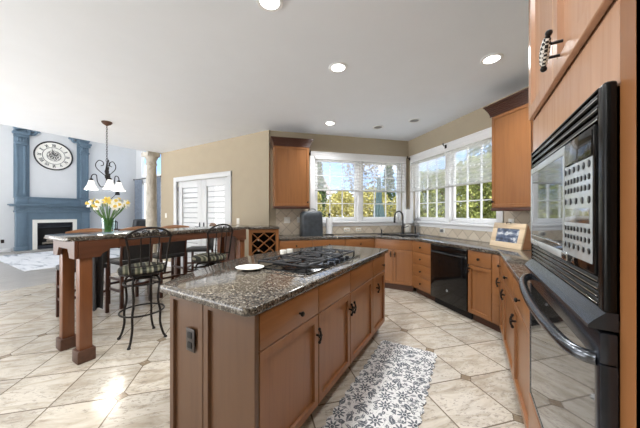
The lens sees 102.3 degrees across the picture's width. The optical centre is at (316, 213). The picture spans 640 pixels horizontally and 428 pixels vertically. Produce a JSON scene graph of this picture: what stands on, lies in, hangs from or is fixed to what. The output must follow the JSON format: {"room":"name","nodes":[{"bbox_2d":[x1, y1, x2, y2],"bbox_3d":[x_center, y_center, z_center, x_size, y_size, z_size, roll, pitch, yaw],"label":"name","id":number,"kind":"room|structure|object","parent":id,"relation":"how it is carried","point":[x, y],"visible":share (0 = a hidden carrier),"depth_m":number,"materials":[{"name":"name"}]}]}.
{"room":"kitchen","nodes":[
{"label":"kitchen","id":0,"kind":"room"},
{"bbox_2d":[0,124,135,251],"bbox_3d":[-10.893,-1.470,8.284,0.200,5.600,9.050,0,0,31],"label":"wall","id":1,"kind":"structure","parent":0,"point":[124,159],"depth_m":10.89,"materials":[{"name":"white paint"}]},
{"bbox_2d":[0,248,10,252],"bbox_3d":[-11.786,1.260,6.575,0.020,0.140,5.200,0,0,31],"label":"baseboard","id":2,"kind":"structure","parent":1,"relation":"attached to","point":[4,250],"depth_m":8.70,"materials":[{"name":"white paint"}]},
{"bbox_2d":[136,150,160,181],"bbox_3d":[-5.615,-1.470,10.489,7.000,5.600,0.150,0,0,31],"label":"window","id":3,"kind":"structure","parent":1,"relation":"in","point":[138,152],"depth_m":12.00,"materials":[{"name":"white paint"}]},
{"bbox_2d":[141,151,160,218],"bbox_3d":[-7.318,-1.120,11.489,1.750,4.300,0.100,0,0,31],"label":"window","id":4,"kind":"structure","parent":3,"relation":"attached to","point":[142,158],"depth_m":11.88,"materials":[{"name":"white paint"}]},
{"bbox_3d":[-7.520,-1.550,11.464,2.328,0.060,0.128,0,0,31],"label":"curtain rod","id":5,"kind":"object","parent":3,"relation":"attached to","visible":0},
{"bbox_2d":[135,180,141,218],"bbox_3d":[-8.228,-0.115,11.877,0.590,2.830,0.082,0,0,31],"label":"curtain","id":6,"kind":"object","parent":5,"relation":"hanging from","point":[138,183],"visible":0.65,"depth_m":11.81,"materials":[{"name":"fabric"}]},
{"bbox_2d":[157,177,160,226],"bbox_3d":[-6.816,-0.115,11.033,0.420,2.830,0.082,0,0,31],"label":"curtain","id":7,"kind":"object","parent":5,"relation":"hanging from","point":[158,178],"visible":0.41,"depth_m":10.93,"materials":[{"name":"fabric"}]},
{"bbox_2d":[161,130,269,261],"bbox_3d":[-2.404,-0.105,5.764,3.640,2.870,0.150,0,0,31],"label":"wall","id":8,"kind":"structure","parent":0,"point":[247,157],"depth_m":5.19,"materials":[{"name":"beige paint"}]},
{"bbox_2d":[173,171,231,269],"bbox_3d":[-2.579,0.233,5.851,2.040,2.195,0.180,0,0,31],"label":"door","id":9,"kind":"structure","parent":8,"relation":"in","point":[202,205],"depth_m":5.82,"materials":[{"name":"white paint"}]},
{"bbox_2d":[183,188,197,256],"bbox_3d":[-2.970,0.228,6.091,0.592,1.634,0.012,0,0,31],"label":"slat blind","id":10,"kind":"object","parent":9,"relation":"attached to","point":[190,195],"depth_m":6.09,"materials":[{"name":"white paint"}]},
{"bbox_2d":[208,185,224,251],"bbox_3d":[-2.182,0.228,5.621,0.592,1.634,0.012,0,0,31],"label":"slat blind","id":11,"kind":"object","parent":8,"relation":"attached to","point":[216,194],"depth_m":5.61,"materials":[{"name":"white paint"}]},
{"bbox_2d":[0,244,524,427],"bbox_3d":[-4.601,1.380,4.612,14.770,0.100,9.200,0,0,31],"label":"floor","id":12,"kind":"structure","parent":0,"point":[472,384],"depth_m":2.25,"materials":[{"name":"tile"}]},
{"bbox_2d":[7,127,92,253],"bbox_3d":[-9.589,-0.970,9.538,0.750,4.600,2.300,0,0,31],"label":"fireplace","id":13,"kind":"object","parent":12,"relation":"on","point":[40,193],"visible":0.88,"depth_m":9.43,"materials":[{"name":"blue wood"}]},
{"bbox_2d":[37,245,52,248],"bbox_3d":[-9.755,1.235,9.637,0.015,0.130,0.960,0,0,31],"label":"grille","id":14,"kind":"object","parent":13,"relation":"attached to","point":[42,246],"depth_m":9.38,"materials":[{"name":"black metal"}]},
{"bbox_2d":[7,204,92,207],"bbox_3d":[-9.744,-0.270,9.630,0.390,0.080,2.300,0,0,31],"label":"mantel shelf","id":15,"kind":"object","parent":13,"relation":"attached to","point":[15,205],"depth_m":9.42,"materials":[{"name":"blue wood"}]},
{"bbox_2d":[33,141,72,169],"bbox_3d":[-9.871,-2.150,9.695,0.042,1.080,1.080,0,0,31],"label":"wall clock","id":16,"kind":"object","parent":13,"relation":"attached to","point":[51,155],"visible":1,"depth_m":9.67,"materials":[{"name":"white ceramic"}]},
{"bbox_2d":[37,223,72,227],"bbox_3d":[-9.755,0.451,9.637,0.015,0.158,0.960,0,0,31],"label":"grille","id":17,"kind":"object","parent":13,"relation":"attached to","point":[55,225],"depth_m":9.60,"materials":[{"name":"black metal"}]},
{"bbox_2d":[0,248,157,270],"bbox_3d":[-7.400,1.323,8.282,3.800,0.013,3.370,0,0,31],"label":"area rug","id":18,"kind":"object","parent":12,"relation":"on","point":[37,260],"visible":0.31,"depth_m":7.32,"materials":[{"name":"fabric"}]},
{"bbox_2d":[132,219,145,226],"bbox_3d":[-7.014,0.769,9.953,0.838,1.093,0.880,0,0,11],"label":"recliner","id":19,"kind":"object","parent":18,"relation":"on","point":[136,222],"visible":0.09,"depth_m":9.68,"materials":[{"name":"grey leather"}]},
{"bbox_3d":[-8.286,0.985,10.600,0.500,0.660,0.500,0,0,31],"label":"side table","id":20,"kind":"object","parent":18,"relation":"on","visible":0},
{"bbox_2d":[112,218,117,228],"bbox_3d":[-8.269,0.420,10.531,0.200,0.465,0.200,0,0,31],"label":"lantern","id":21,"kind":"object","parent":20,"relation":"on","point":[114,220],"visible":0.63,"depth_m":10.51,"materials":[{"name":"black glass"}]},
{"bbox_2d":[56,228,112,316],"bbox_3d":[-3.042,0.761,3.367,0.483,1.137,0.470,0,0,31],"label":"dining chair","id":22,"kind":"object","parent":12,"relation":"on","point":[107,253],"visible":0.36,"depth_m":3.37,"materials":[{"name":"black wood"}]},
{"bbox_2d":[75,251,106,266],"bbox_3d":[-2.880,0.481,3.270,0.075,0.360,0.364,0,0,31],"label":"cushion","id":23,"kind":"object","parent":22,"relation":"on","point":[105,256],"depth_m":3.41,"materials":[{"name":"black leather"}]},
{"bbox_2d":[92,252,104,311],"bbox_3d":[-2.779,0.785,3.288,0.094,0.890,0.125,0,0,31],"label":"draped cloth","id":24,"kind":"object","parent":22,"relation":"hanging from","point":[97,262],"visible":0.73,"depth_m":3.28,"materials":[{"name":"black fabric"}]},
{"bbox_2d":[109,226,152,308],"bbox_3d":[-2.765,0.761,3.831,0.483,1.137,0.470,0,0,29],"label":"dining chair","id":25,"kind":"object","parent":12,"relation":"on","point":[134,250],"visible":0.52,"depth_m":3.70,"materials":[{"name":"black wood"}]},
{"bbox_2d":[123,244,149,259],"bbox_3d":[-2.599,0.481,3.740,0.075,0.360,0.364,0,0,29],"label":"cushion","id":26,"kind":"object","parent":25,"relation":"on","point":[134,250],"depth_m":3.72,"materials":[{"name":"black leather"}]},
{"bbox_2d":[92,243,180,304],"bbox_3d":[-3.387,0.875,4.586,1.220,0.910,1.440,0,0,31],"label":"dining table","id":27,"kind":"object","parent":12,"relation":"on","point":[177,260],"visible":0.05,"depth_m":4.81,"materials":[{"name":"brown wood"}]},
{"bbox_2d":[117,227,172,349],"bbox_3d":[-1.835,0.733,2.735,0.484,1.194,0.451,0,0,39],"label":"bar stool","id":28,"kind":"object","parent":12,"relation":"on","point":[142,270],"visible":1,"depth_m":2.63,"materials":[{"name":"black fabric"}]},
{"bbox_2d":[45,225,248,364],"bbox_3d":[-1.760,0.767,3.384,0.627,1.125,2.455,0,0,31],"label":"breakfast bar","id":29,"kind":"object","parent":12,"relation":"on","point":[82,247],"visible":0.77,"depth_m":2.50,"materials":[{"name":"wood"}]},
{"bbox_2d":[95,207,119,231],"bbox_3d":[-2.076,0.069,2.569,0.202,0.270,0.204,0,0,31],"label":"flower vase","id":30,"kind":"object","parent":29,"relation":"on","point":[101,207],"visible":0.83,"depth_m":2.55,"materials":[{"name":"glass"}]},
{"bbox_2d":[85,200,106,224],"bbox_3d":[-2.110,0.032,2.500,0.203,0.308,0.072,0,0,-43],"label":"daffodil","id":31,"kind":"object","parent":30,"relation":"in","point":[88,203],"visible":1,"depth_m":2.45,"materials":[{"name":"white plant"}]},
{"bbox_2d":[93,204,105,220],"bbox_3d":[-2.076,0.046,2.510,0.075,0.280,0.165,0,0,27],"label":"daffodil","id":32,"kind":"object","parent":30,"relation":"in","point":[94,206],"visible":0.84,"depth_m":2.46,"materials":[{"name":"white plant"}]},
{"bbox_2d":[94,199,107,225],"bbox_3d":[-2.076,0.026,2.490,0.077,0.320,0.206,0,0,-22],"label":"daffodil","id":33,"kind":"object","parent":30,"relation":"in","point":[97,202],"visible":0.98,"depth_m":2.42,"materials":[{"name":"white plant"}]},
{"bbox_2d":[102,197,111,209],"bbox_3d":[-2.053,0.014,2.512,0.172,0.344,0.070,0,0,42],"label":"daffodil","id":34,"kind":"object","parent":30,"relation":"in","point":[106,200],"visible":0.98,"depth_m":2.47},
{"bbox_2d":[105,201,114,222],"bbox_3d":[-2.059,0.030,2.549,0.107,0.311,0.053,0,0,21],"label":"daffodil","id":35,"kind":"object","parent":30,"relation":"in","point":[111,202],"visible":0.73,"depth_m":2.55,"materials":[{"name":"white plant"}]},
{"bbox_2d":[108,203,119,225],"bbox_3d":[-2.016,0.047,2.516,0.212,0.280,0.068,0,0,22],"label":"daffodil","id":36,"kind":"object","parent":30,"relation":"in","point":[114,207],"visible":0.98,"depth_m":2.49,"materials":[{"name":"white plant"}]},
{"bbox_2d":[109,202,123,223],"bbox_3d":[-2.018,0.038,2.550,0.178,0.296,0.057,0,0,-2],"label":"daffodil","id":37,"kind":"object","parent":30,"relation":"in","point":[120,204],"visible":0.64,"depth_m":2.56,"materials":[{"name":"white plant"}]},
{"bbox_2d":[109,200,130,224],"bbox_3d":[-1.997,0.028,2.580,0.215,0.317,0.059,0,0,-25],"label":"daffodil","id":38,"kind":"object","parent":30,"relation":"in","point":[127,203],"visible":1,"depth_m":2.60,"materials":[{"name":"white plant"}]},
{"bbox_2d":[141,151,159,261],"bbox_3d":[-4.234,-0.104,6.601,0.340,2.869,0.330,0,0,31],"label":"stone column","id":39,"kind":"structure","parent":12,"relation":"on","point":[151,158],"depth_m":6.51,"materials":[{"name":"stone"}]},
{"bbox_2d":[147,225,188,297],"bbox_3d":[-2.484,0.761,4.302,0.483,1.137,0.470,0,0,33],"label":"dining chair","id":40,"kind":"object","parent":12,"relation":"on","point":[177,248],"visible":0.59,"depth_m":4.22,"materials":[{"name":"black leather"}]},
{"bbox_2d":[162,241,184,254],"bbox_3d":[-2.325,0.481,4.199,0.075,0.360,0.364,0,0,33],"label":"cushion","id":41,"kind":"object","parent":40,"relation":"on","point":[177,247],"depth_m":4.20,"materials":[{"name":"black leather"}]},
{"bbox_2d":[186,223,215,273],"bbox_3d":[-2.264,0.761,5.050,0.483,1.137,0.470,0,0,-9],"label":"dining chair","id":42,"kind":"object","parent":12,"relation":"on","point":[192,249],"visible":0.56,"depth_m":4.90,"materials":[{"name":"metal"}]},
{"bbox_2d":[209,238,213,246],"bbox_3d":[-2.077,0.481,5.080,0.075,0.360,0.364,0,0,-9],"label":"cushion","id":43,"kind":"object","parent":42,"relation":"on","point":[211,240],"depth_m":5.07,"materials":[{"name":"black leather"}]},
{"bbox_2d":[192,224,233,270],"bbox_3d":[-1.410,0.733,3.446,0.484,1.194,0.451,0,0,29],"label":"bar stool","id":44,"kind":"object","parent":12,"relation":"on","point":[208,259],"visible":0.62,"depth_m":3.33,"materials":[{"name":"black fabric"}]},
{"bbox_2d":[170,286,322,427],"bbox_3d":[-0.400,0.891,1.544,0.709,0.878,0.557,0,0,31],"label":"base cabinet","id":45,"kind":"object","parent":12,"relation":"on","point":[288,330],"depth_m":1.32,"materials":[{"name":"brown wood"}]},
{"bbox_2d":[186,327,194,352],"bbox_3d":[-0.682,0.685,1.393,0.074,0.124,0.010,0,0,31],"label":"wall outlet","id":46,"kind":"object","parent":45,"relation":"attached to","point":[190,333],"visible":1,"depth_m":1.39,"materials":[{"name":"plastic"}]},
{"bbox_2d":[160,245,387,316],"bbox_3d":[-0.166,0.430,2.292,1.025,0.040,2.178,0,0,31],"label":"countertop","id":47,"kind":"structure","parent":45,"relation":"on","point":[221,286],"depth_m":1.50,"materials":[{"name":"brown stone"}]},
{"bbox_2d":[235,264,263,270],"bbox_3d":[-0.483,0.399,1.867,0.206,0.021,0.182,0,0,0],"label":"plate","id":48,"kind":"object","parent":47,"relation":"on","point":[248,267],"visible":1,"depth_m":1.89,"materials":[{"name":"white ceramic"}]},
{"bbox_2d":[258,247,359,274],"bbox_3d":[-0.035,0.382,2.235,0.527,0.054,0.930,0,0,31],"label":"gas cooktop","id":49,"kind":"object","parent":47,"relation":"in","point":[306,262],"visible":0.99,"depth_m":2.05,"materials":[{"name":"metal"}]},
{"bbox_2d":[249,229,278,255],"bbox_3d":[-0.922,0.796,4.454,0.478,1.068,0.560,0,0,-14],"label":"wine rack","id":50,"kind":"object","parent":12,"relation":"on","point":[263,234],"visible":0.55,"depth_m":4.24,"materials":[{"name":"brown wood"}]},
{"bbox_2d":[247,225,278,229],"bbox_3d":[-1.015,0.242,4.464,0.666,0.037,0.683,0,0,-14],"label":"countertop","id":51,"kind":"structure","parent":50,"relation":"on","point":[251,227],"depth_m":4.21,"materials":[{"name":"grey stone"}]},
{"bbox_2d":[279,240,311,250],"bbox_3d":[-0.405,0.891,4.564,0.559,0.878,0.639,0,0,-14],"label":"base cabinet","id":52,"kind":"object","parent":12,"relation":"on","point":[287,244],"visible":0.12,"depth_m":4.29,"materials":[{"name":"brown wood"}]},
{"bbox_2d":[312,239,344,246],"bbox_3d":[0.151,0.891,4.704,0.585,0.878,0.639,0,0,-14],"label":"base cabinet","id":53,"kind":"object","parent":12,"relation":"on","point":[341,242],"visible":0.06,"depth_m":4.43,"materials":[{"name":"brown wood"}]},
{"bbox_2d":[307,271,353,418],"bbox_3d":[-0.120,0.891,1.994,0.689,0.878,0.498,0,0,31],"label":"base cabinet","id":54,"kind":"object","parent":12,"relation":"on","point":[334,304],"visible":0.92,"depth_m":1.82,"materials":[{"name":"brown wood"}]},
{"bbox_2d":[342,260,372,374],"bbox_3d":[0.149,0.891,2.444,0.689,0.878,0.548,0,0,31],"label":"base cabinet","id":55,"kind":"object","parent":12,"relation":"on","point":[361,277],"visible":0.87,"depth_m":2.28,"materials":[{"name":"brown wood"}]},
{"bbox_2d":[345,238,374,247],"bbox_3d":[0.710,0.891,4.845,0.563,0.878,0.639,0,0,-14],"label":"base cabinet","id":56,"kind":"object","parent":12,"relation":"on","point":[364,242],"visible":0.1,"depth_m":4.58,"materials":[{"name":"brown wood"}]},
{"bbox_2d":[365,254,384,345],"bbox_3d":[0.396,0.891,2.857,0.689,0.878,0.408,0,0,31],"label":"base cabinet","id":57,"kind":"object","parent":12,"relation":"on","point":[379,262],"visible":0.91,"depth_m":2.70,"materials":[{"name":"brown wood"}]},
{"bbox_2d":[321,340,436,427],"bbox_3d":[0.366,1.325,1.646,0.530,0.007,2.142,0,0,31],"label":"kitchen mat","id":58,"kind":"object","parent":12,"relation":"on","point":[390,391],"visible":1,"depth_m":1.90,"materials":[{"name":"fabric"}]},
{"bbox_2d":[375,238,413,291],"bbox_3d":[1.548,0.891,4.811,1.046,0.878,1.007,0,0,-13],"label":"base cabinet","id":59,"kind":"object","parent":12,"relation":"on","point":[398,259],"visible":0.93,"depth_m":4.44,"materials":[{"name":"brown wood"}]},
{"bbox_2d":[279,233,530,289],"bbox_3d":[1.127,0.430,3.065,2.800,0.040,4.314,0,0,-14],"label":"countertop","id":60,"kind":"structure","parent":59,"relation":"on","point":[515,260],"depth_m":3.49,"materials":[{"name":"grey stone"}]},
{"bbox_2d":[300,209,322,235],"bbox_3d":[-0.101,0.163,4.739,0.414,0.492,0.303,0,0,-14],"label":"appliance","id":61,"kind":"object","parent":60,"relation":"on","point":[311,222],"visible":0.99,"depth_m":4.60,"materials":[{"name":"metal"}]},
{"bbox_2d":[325,213,333,234],"bbox_3d":[0.238,0.204,4.866,0.170,0.410,0.170,0,0,-14],"label":"towel stand","id":62,"kind":"object","parent":60,"relation":"on","point":[328,220],"visible":0.96,"depth_m":4.81,"materials":[{"name":"paper"}]},
{"bbox_2d":[380,234,419,236],"bbox_3d":[1.530,0.524,4.823,0.716,0.212,0.406,0,0,31],"label":"sink","id":63,"kind":"object","parent":60,"relation":"in","point":[380,234],"visible":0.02,"depth_m":5.00,"materials":[{"name":"metal"}]},
{"bbox_2d":[394,211,407,233],"bbox_3d":[1.652,0.180,5.072,0.313,0.459,0.096,0,0,-8],"label":"faucet","id":64,"kind":"object","parent":60,"relation":"on","point":[403,227],"visible":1,"depth_m":5.08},
{"bbox_2d":[404,208,411,232],"bbox_3d":[1.877,0.146,5.286,0.170,0.525,0.170,0,0,31],"label":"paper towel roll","id":65,"kind":"object","parent":60,"relation":"on","point":[407,212],"visible":0.98,"depth_m":5.22,"materials":[{"name":"paper"}]},
{"bbox_2d":[414,217,420,233],"bbox_3d":[2.009,0.244,5.137,0.120,0.330,0.080,0,0,31],"label":"utensil rack","id":66,"kind":"object","parent":60,"relation":"on","point":[417,225],"visible":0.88,"depth_m":5.13,"materials":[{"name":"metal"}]},
{"bbox_2d":[489,222,530,249],"bbox_3d":[2.332,0.259,3.085,0.199,0.308,0.448,0,0,-6],"label":"picture frame","id":67,"kind":"object","parent":60,"relation":"on","point":[517,236],"visible":0.99,"depth_m":3.01,"materials":[{"name":"brown wood"}]},
{"bbox_2d":[495,228,519,242],"bbox_3d":[2.281,0.267,3.079,0.049,0.162,0.312,0,0,-6],"label":"picture","id":68,"kind":"object","parent":67,"relation":"attached to","point":[502,235],"depth_m":3.07},
{"bbox_2d":[412,240,434,300],"bbox_3d":[1.925,0.891,4.147,0.631,0.878,0.464,0,0,-14],"label":"base cabinet","id":69,"kind":"object","parent":12,"relation":"on","point":[421,251],"visible":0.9,"depth_m":4.06,"materials":[{"name":"brown wood"}]},
{"bbox_2d":[431,244,472,319],"bbox_3d":[2.044,0.892,3.587,0.614,0.876,0.670,0,0,-14],"label":"dishwasher","id":70,"kind":"object","parent":12,"relation":"on","point":[449,274],"visible":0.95,"depth_m":3.46,"materials":[{"name":"black metal"}]},
{"bbox_2d":[467,250,500,332],"bbox_3d":[2.182,0.891,3.053,0.609,0.878,0.424,0,0,-14],"label":"base cabinet","id":71,"kind":"object","parent":12,"relation":"on","point":[483,271],"visible":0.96,"depth_m":2.98,"materials":[{"name":"brown wood"}]},
{"bbox_2d":[495,258,503,338],"bbox_3d":[2.103,0.891,2.436,0.659,0.878,0.378,0,0,31],"label":"base cabinet","id":72,"kind":"object","parent":12,"relation":"on","point":[501,260],"visible":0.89,"depth_m":2.66,"materials":[{"name":"brown wood"}]},
{"bbox_2d":[500,262,513,377],"bbox_3d":[1.839,0.891,1.994,0.659,0.878,0.648,0,0,31],"label":"base cabinet","id":73,"kind":"object","parent":12,"relation":"on","point":[507,290],"visible":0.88,"depth_m":2.21,"materials":[{"name":"brown wood"}]},
{"bbox_2d":[509,277,529,427],"bbox_3d":[1.502,0.891,1.431,0.659,0.878,0.660,0,0,31],"label":"base cabinet","id":74,"kind":"object","parent":12,"relation":"on","point":[521,312],"visible":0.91,"depth_m":1.62,"materials":[{"name":"brown wood"}]},
{"bbox_2d":[529,0,639,427],"bbox_3d":[1.085,-0.045,0.734,0.730,2.750,0.974,0,0,31],"label":"tall cabinet","id":75,"kind":"object","parent":12,"relation":"on","point":[576,47],"visible":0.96,"depth_m":0.60,"materials":[{"name":"brown wood"}]},
{"bbox_2d":[519,81,619,427],"bbox_3d":[1.016,0.280,0.757,0.632,1.124,0.768,0,0,31],"label":"wall oven","id":76,"kind":"object","parent":75,"relation":"in","point":[572,300],"visible":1,"depth_m":0.66,"materials":[{"name":"black metal"}]},
{"bbox_2d":[0,0,528,153],"bbox_3d":[-1.778,-1.690,2.786,8.050,0.300,8.960,0,0,31],"label":"ceiling","id":77,"kind":"structure","parent":0,"point":[168,75],"depth_m":2.69,"materials":[{"name":"paint"}]},
{"bbox_2d":[84,120,124,190],"bbox_3d":[-3.498,-0.967,4.349,0.536,1.145,0.551,0,0,31],"label":"chandelier","id":78,"kind":"object","parent":77,"relation":"hanging from","point":[109,184],"visible":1,"depth_m":4.31,"materials":[{"name":"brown glass"}]},
{"bbox_2d":[256,0,282,11],"bbox_3d":[-0.340,-1.534,1.869,0.194,0.011,0.194,0,0,31],"label":"recessed light","id":79,"kind":"object","parent":77,"relation":"in","point":[267,5],"visible":1,"depth_m":1.89,"materials":[{"name":"white paint"}]},
{"bbox_2d":[324,121,335,125],"bbox_3d":[0.232,-1.534,4.404,0.194,0.011,0.194,0,0,31],"label":"recessed light","id":80,"kind":"object","parent":77,"relation":"in","point":[329,123],"visible":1,"depth_m":4.40,"materials":[{"name":"white paint"}]},
{"bbox_2d":[329,62,346,72],"bbox_3d":[0.226,-1.534,2.719,0.194,0.011,0.194,0,0,31],"label":"recessed light","id":81,"kind":"object","parent":77,"relation":"in","point":[337,67],"visible":1,"depth_m":2.71,"materials":[{"name":"white paint"}]},
{"bbox_2d":[373,125,383,128],"bbox_3d":[1.099,-1.534,4.609,0.194,0.011,0.194,0,0,31],"label":"recessed light","id":82,"kind":"object","parent":77,"relation":"in","point":[377,126],"visible":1,"depth_m":4.60,"materials":[{"name":"white paint"}]},
{"bbox_2d":[408,118,420,122],"bbox_3d":[1.621,-1.534,4.273,0.194,0.011,0.194,0,0,31],"label":"recessed light","id":83,"kind":"object","parent":77,"relation":"in","point":[414,120],"visible":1,"depth_m":4.26,"materials":[{"name":"white paint"}]},
{"bbox_2d":[480,53,503,64],"bbox_3d":[1.744,-1.534,2.569,0.194,0.011,0.194,0,0,31],"label":"recessed light","id":84,"kind":"object","parent":77,"relation":"in","point":[493,58],"visible":1,"depth_m":2.56,"materials":[{"name":"white paint"}]},
{"bbox_2d":[270,130,407,238],"bbox_3d":[0.507,-0.105,5.222,2.970,2.870,0.151,0,0,-14],"label":"wall","id":85,"kind":"structure","parent":0,"point":[322,143],"depth_m":5.17,"materials":[{"name":"beige paint"}]},
{"bbox_2d":[284,217,289,222],"bbox_3d":[-0.554,0.130,4.857,0.115,0.118,0.014,0,0,-14],"label":"light switch","id":86,"kind":"object","parent":85,"relation":"attached to","point":[286,219],"visible":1,"depth_m":4.85,"materials":[{"name":"white paint"}]},
{"bbox_2d":[269,136,312,208],"bbox_3d":[-0.467,-0.697,4.684,0.746,1.236,0.407,0,0,-14],"label":"upper cabinet","id":87,"kind":"object","parent":85,"relation":"attached to","point":[290,155],"visible":1,"depth_m":4.55,"materials":[{"name":"brown wood"}]},
{"bbox_2d":[276,209,404,234],"bbox_3d":[0.598,0.157,5.161,2.798,0.504,0.011,0,0,-14],"label":"backsplash","id":88,"kind":"structure","parent":85,"relation":"attached to","point":[292,228],"depth_m":4.92,"materials":[{"name":"tile"}]},
{"bbox_2d":[310,151,406,225],"bbox_3d":[0.876,-0.469,5.279,2.110,1.457,0.180,0,0,-14],"label":"window","id":89,"kind":"structure","parent":85,"relation":"in","point":[358,219],"depth_m":5.25,"materials":[{"name":"white paint"}]},
{"bbox_2d":[315,156,360,191],"bbox_3d":[0.434,-0.763,5.082,0.955,0.663,0.033,0,0,-14],"label":"roller shade","id":90,"kind":"object","parent":89,"relation":"attached to","point":[316,157],"visible":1,"depth_m":5.07,"materials":[{"name":"fabric"}]},
{"bbox_2d":[361,159,404,192],"bbox_3d":[1.379,-0.763,5.320,0.995,0.663,0.033,0,0,-14],"label":"roller shade","id":91,"kind":"object","parent":89,"relation":"attached to","point":[362,160],"visible":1,"depth_m":5.31,"materials":[{"name":"fabric"}]},
{"bbox_2d":[408,86,528,241],"bbox_3d":[2.401,-0.105,4.093,0.150,2.870,2.965,0,0,-14],"label":"wall","id":92,"kind":"structure","parent":0,"point":[478,120],"depth_m":4.39,"materials":[{"name":"beige paint"}]},
{"bbox_2d":[410,127,503,231],"bbox_3d":[2.278,-0.469,4.436,0.180,1.457,2.080,0,0,-14],"label":"window","id":93,"kind":"structure","parent":92,"relation":"in","point":[450,221],"depth_m":4.38,"materials":[{"name":"white paint"}]},
{"bbox_2d":[410,149,444,191],"bbox_3d":[2.078,-0.763,4.891,0.032,0.663,0.980,0,0,-14],"label":"roller shade","id":94,"kind":"object","parent":93,"relation":"attached to","point":[440,151],"visible":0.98,"depth_m":4.80,"materials":[{"name":"white fabric"}]},
{"bbox_2d":[444,134,491,187],"bbox_3d":[2.317,-0.763,3.940,0.032,0.663,0.978,0,0,-14],"label":"roller shade","id":95,"kind":"object","parent":93,"relation":"attached to","point":[489,135],"visible":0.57,"depth_m":3.92,"materials":[{"name":"white fabric"}]},
{"bbox_2d":[411,211,530,241],"bbox_3d":[2.315,0.182,4.098,0.011,0.454,2.887,0,0,-14],"label":"backsplash","id":96,"kind":"structure","parent":92,"relation":"attached to","point":[521,217],"depth_m":3.85,"materials":[{"name":"tile"}]},
{"bbox_2d":[483,87,532,210],"bbox_3d":[2.379,-0.680,3.026,0.407,1.309,0.599,0,0,-14],"label":"upper cabinet","id":97,"kind":"object","parent":92,"relation":"attached to","point":[512,129],"visible":0.58,"depth_m":2.98,"materials":[{"name":"brown wood"}]},
{"label":"outside","id":98,"kind":"structure","parent":0,"visible":0},
{"bbox_3d":[12.540,1.655,20.990,60.000,0.150,41.100,0,0,31],"label":"ground","id":99,"kind":"structure","parent":98,"visible":0},
{"bbox_2d":[317,192,323,215],"bbox_3d":[-0.495,0.222,11.004,1.617,3.005,1.564,0,0,31],"label":"shrub","id":100,"kind":"object","parent":99,"relation":"on","point":[318,195],"visible":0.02,"depth_m":10.88,"materials":[{"name":"yellow plant"}]},
{"bbox_2d":[317,162,327,216],"bbox_3d":[0.146,-0.607,14.254,1.803,4.704,1.857,0,0,31],"label":"conifer","id":101,"kind":"object","parent":99,"relation":"on","point":[320,179],"visible":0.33,"depth_m":14.10,"materials":[{"name":"green plant"}]},
{"bbox_2d":[320,176,332,205],"bbox_3d":[-5.186,-1.120,23.443,11.800,5.400,7.000,0,0,-14],"label":"neighbor house","id":102,"kind":"structure","parent":99,"relation":"on","point":[326,185],"depth_m":22.08,"materials":[{"name":"grey"}]},
{"bbox_2d":[323,189,353,216],"bbox_3d":[1.085,0.326,11.197,1.630,2.733,1.586,0,0,38],"label":"shrub","id":103,"kind":"object","parent":99,"relation":"on","point":[335,197],"visible":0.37,"depth_m":10.88,"materials":[{"name":"yellow plant"}]},
{"bbox_2d":[343,164,381,216],"bbox_3d":[2.487,-0.933,14.244,2.294,5.027,2.314,0,0,31],"label":"bare tree","id":104,"kind":"object","parent":99,"relation":"on","point":[348,165],"visible":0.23,"depth_m":14.00,"materials":[{"name":"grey plant"}]},
{"bbox_2d":[363,186,390,216],"bbox_3d":[2.594,0.235,11.800,1.730,2.947,1.596,0,0,31],"label":"shrub","id":105,"kind":"object","parent":99,"relation":"on","point":[369,196],"visible":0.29,"depth_m":11.50,"materials":[{"name":"yellow plant"}]},
{"bbox_2d":[373,175,384,216],"bbox_3d":[2.256,0.105,9.334,0.560,2.950,0.560,0,0,31],"label":"patio umbrella","id":106,"kind":"object","parent":99,"relation":"on","point":[379,209],"visible":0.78,"depth_m":9.24,"materials":[{"name":"teal fabric"}]},
{"bbox_2d":[381,165,395,216],"bbox_3d":[4.360,-0.821,15.524,1.773,5.058,1.775,0,0,31],"label":"conifer","id":107,"kind":"object","parent":99,"relation":"on","point":[389,169],"visible":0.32,"depth_m":15.36,"materials":[{"name":"green plant"}]},
{"bbox_2d":[388,195,423,216],"bbox_3d":[4.203,0.341,11.989,1.631,2.720,1.583,0,0,3],"label":"shrub","id":108,"kind":"object","parent":99,"relation":"on","point":[393,205],"visible":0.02,"depth_m":12.02,"materials":[{"name":"yellow plant"}]},
{"bbox_2d":[420,170,438,216],"bbox_3d":[3.991,0.049,9.491,1.092,3.287,1.131,0,0,-12],"label":"evergreen shrub","id":109,"kind":"object","parent":99,"relation":"on","point":[423,197],"visible":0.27,"depth_m":9.26,"materials":[{"name":"green plant"}]},
{"bbox_2d":[429,169,462,217],"bbox_3d":[4.180,0.097,8.380,1.109,3.130,1.117,0,0,31],"label":"evergreen shrub","id":110,"kind":"object","parent":99,"relation":"on","point":[441,210],"visible":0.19,"depth_m":8.26,"materials":[{"name":"green plant"}]},
{"bbox_2d":[456,158,477,217],"bbox_3d":[5.319,-0.110,9.157,1.125,3.550,1.097,0,0,31],"label":"evergreen shrub","id":111,"kind":"object","parent":99,"relation":"on","point":[461,174],"visible":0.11,"depth_m":9.08,"materials":[{"name":"green plant"}]},
{"bbox_2d":[458,152,495,218],"bbox_3d":[4.639,0.003,7.366,1.117,3.433,1.078,0,0,-28],"label":"evergreen shrub","id":112,"kind":"object","parent":99,"relation":"on","point":[487,175],"visible":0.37,"depth_m":7.22,"materials":[{"name":"green plant"}]},
{"bbox_2d":[460,142,494,217],"bbox_3d":[8.181,-1.186,12.596,2.739,5.533,2.695,0,0,31],"label":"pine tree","id":113,"kind":"object","parent":99,"relation":"on","point":[488,144],"visible":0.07,"depth_m":12.49,"materials":[{"name":"green plant"}]},
{"bbox_2d":[487,153,495,218],"bbox_3d":[4.746,0.063,6.204,1.190,3.233,1.180,0,0,31],"label":"evergreen shrub","id":114,"kind":"object","parent":99,"relation":"on","point":[490,163],"visible":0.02,"depth_m":6.45,"materials":[{"name":"green plant"}]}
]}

